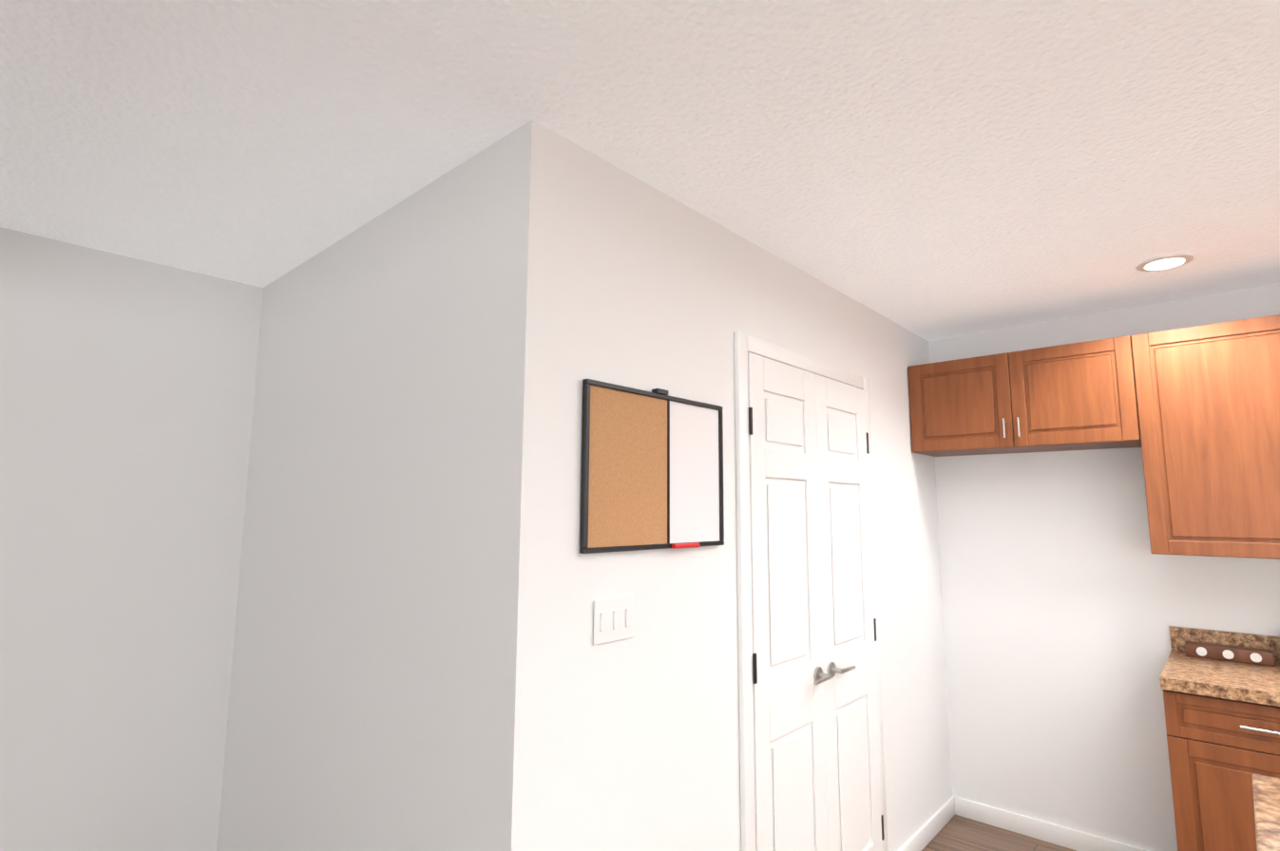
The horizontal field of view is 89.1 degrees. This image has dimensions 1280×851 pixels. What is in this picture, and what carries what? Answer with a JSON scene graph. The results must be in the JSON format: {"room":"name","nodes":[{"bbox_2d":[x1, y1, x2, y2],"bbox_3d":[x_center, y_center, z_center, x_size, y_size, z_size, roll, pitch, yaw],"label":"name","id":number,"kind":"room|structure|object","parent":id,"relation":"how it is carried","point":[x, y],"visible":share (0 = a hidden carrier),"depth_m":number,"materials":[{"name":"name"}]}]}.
{"room":"kitchen","nodes":[
{"label":"kitchen","id":0,"kind":"room"},
{"bbox_2d":[0,227,263,850],"bbox_3d":[-3.234,0.396,0.938,0.120,2.440,4.930,-6,-10,42],"label":"wall","id":1,"kind":"structure","parent":0,"point":[126,392],"depth_m":2.34,"materials":[{"name":"white paint"}]},
{"bbox_2d":[216,138,501,850],"bbox_3d":[-0.945,0.559,2.098,1.700,2.440,0.120,-6,-10,42],"label":"wall","id":2,"kind":"structure","parent":0,"point":[354,712],"depth_m":1.90,"materials":[{"name":"white paint"}]},
{"bbox_2d":[0,0,1279,341],"bbox_3d":[1.204,-1.129,-1.150,9.890,0.100,7.920,-6,-10,42],"label":"ceiling","id":3,"kind":"structure","parent":0,"point":[933,169],"depth_m":1.59,"materials":[{"name":"white paint"}]},
{"bbox_2d":[1135,252,1193,271],"bbox_3d":[1.957,-0.607,2.429,0.170,0.012,0.170,-6,-10,42],"label":"recessed light","id":4,"kind":"object","parent":3,"relation":"in","point":[1164,262],"visible":0.98,"depth_m":2.42,"materials":[{"name":"white plastic"}]},
{"bbox_2d":[477,119,952,850],"bbox_3d":[0.616,0.614,2.462,0.120,2.440,2.760,-6,-10,42],"label":"wall","id":5,"kind":"structure","parent":0,"point":[610,274],"depth_m":1.72,"materials":[{"name":"white paint"}]},
{"bbox_2d":[593,595,633,645],"bbox_3d":[-0.062,0.484,1.623,0.011,0.105,0.140,-6,-10,42],"label":"switch plate","id":6,"kind":"object","parent":5,"relation":"attached to","point":[613,620],"visible":1,"depth_m":1.62,"materials":[{"name":"white plastic"}]},
{"bbox_2d":[579,379,724,554],"bbox_3d":[0.062,0.118,1.789,0.033,0.438,0.578,-6,-10,42],"label":"bulletin board","id":7,"kind":"object","parent":5,"relation":"attached to","point":[652,471],"visible":0.96,"depth_m":1.75,"materials":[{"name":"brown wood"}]},
{"bbox_2d":[734,331,887,850],"bbox_3d":[0.657,0.779,2.382,0.020,2.092,1.036,-6,-10,42],"label":"door frame","id":8,"kind":"structure","parent":5,"relation":"attached to","point":[745,344],"depth_m":2.09,"materials":[{"name":"white paint"}]},
{"bbox_2d":[747,352,884,850],"bbox_3d":[0.680,0.801,2.359,0.078,2.020,0.933,-6,-10,42],"label":"closet door","id":9,"kind":"structure","parent":5,"relation":"in","point":[817,786],"depth_m":2.33,"materials":[{"name":"white paint"}]},
{"bbox_2d":[897,796,958,850],"bbox_3d":[1.279,1.867,2.944,0.016,0.085,0.835,-6,-10,42],"label":"baseboard","id":10,"kind":"structure","parent":5,"relation":"attached to","point":[928,831],"depth_m":3.03,"materials":[{"name":"white paint"}]},
{"bbox_2d":[921,814,1075,850],"bbox_3d":[1.190,1.390,-1.475,9.890,0.100,7.920,-6,-10,42],"label":"floor","id":11,"kind":"structure","parent":0,"point":[958,833],"depth_m":3.01,"materials":[{"name":"brown wood"}]},
{"bbox_2d":[1163,689,1279,850],"bbox_3d":[2.243,1.388,2.316,0.500,0.885,0.634,-6,-10,42],"label":"base cabinet","id":12,"kind":"object","parent":11,"relation":"on","point":[1221,752],"visible":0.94,"depth_m":2.21,"materials":[{"name":"brown wood"}]},
{"bbox_2d":[1159,626,1279,706],"bbox_3d":[2.248,0.878,2.385,0.503,0.140,0.625,-6,-10,42],"label":"countertop","id":13,"kind":"structure","parent":12,"relation":"on","point":[1182,672],"depth_m":2.40,"materials":[{"name":"stone"}]},
{"bbox_2d":[1184,641,1274,667],"bbox_3d":[2.349,0.910,2.597,0.260,0.049,0.086,-6,-10,42],"label":"candle holder","id":14,"kind":"object","parent":13,"relation":"on","point":[1243,655],"visible":1,"depth_m":2.57,"materials":[{"name":"brown wood"}]},
{"bbox_2d":[1251,773,1279,850],"bbox_3d":[1.844,0.985,-0.007,2.610,1.086,0.385,-6,-10,42],"label":"kitchen island","id":15,"kind":"object","parent":11,"relation":"on","point":[1266,790],"visible":1,"depth_m":0.93,"materials":[{"name":"brown stone"}]},
{"bbox_2d":[928,284,1279,850],"bbox_3d":[4.476,0.439,0.939,7.900,2.440,0.150,-6,-10,42],"label":"wall","id":16,"kind":"structure","parent":0,"point":[1069,599],"depth_m":3.03,"materials":[{"name":"white paint"}]},
{"bbox_2d":[907,334,1143,457],"bbox_3d":[1.812,-0.104,3.102,0.910,0.440,0.350,-6,-10,42],"label":"upper cabinet","id":17,"kind":"object","parent":16,"relation":"attached to","point":[1081,395],"depth_m":2.93,"materials":[{"name":"brown wood"}]},
{"bbox_2d":[958,798,1148,850],"bbox_3d":[1.916,1.874,2.973,0.920,0.085,0.013,-6,-10,42],"label":"baseboard","id":18,"kind":"structure","parent":16,"relation":"attached to","point":[1059,835],"depth_m":3.02,"materials":[{"name":"white paint"}]},
{"bbox_2d":[1135,314,1279,559],"bbox_3d":[2.340,0.064,2.597,0.516,0.896,0.350,-6,-10,42],"label":"upper cabinet","id":19,"kind":"object","parent":16,"relation":"attached to","point":[1193,413],"depth_m":2.49,"materials":[{"name":"brown wood"}]}
]}

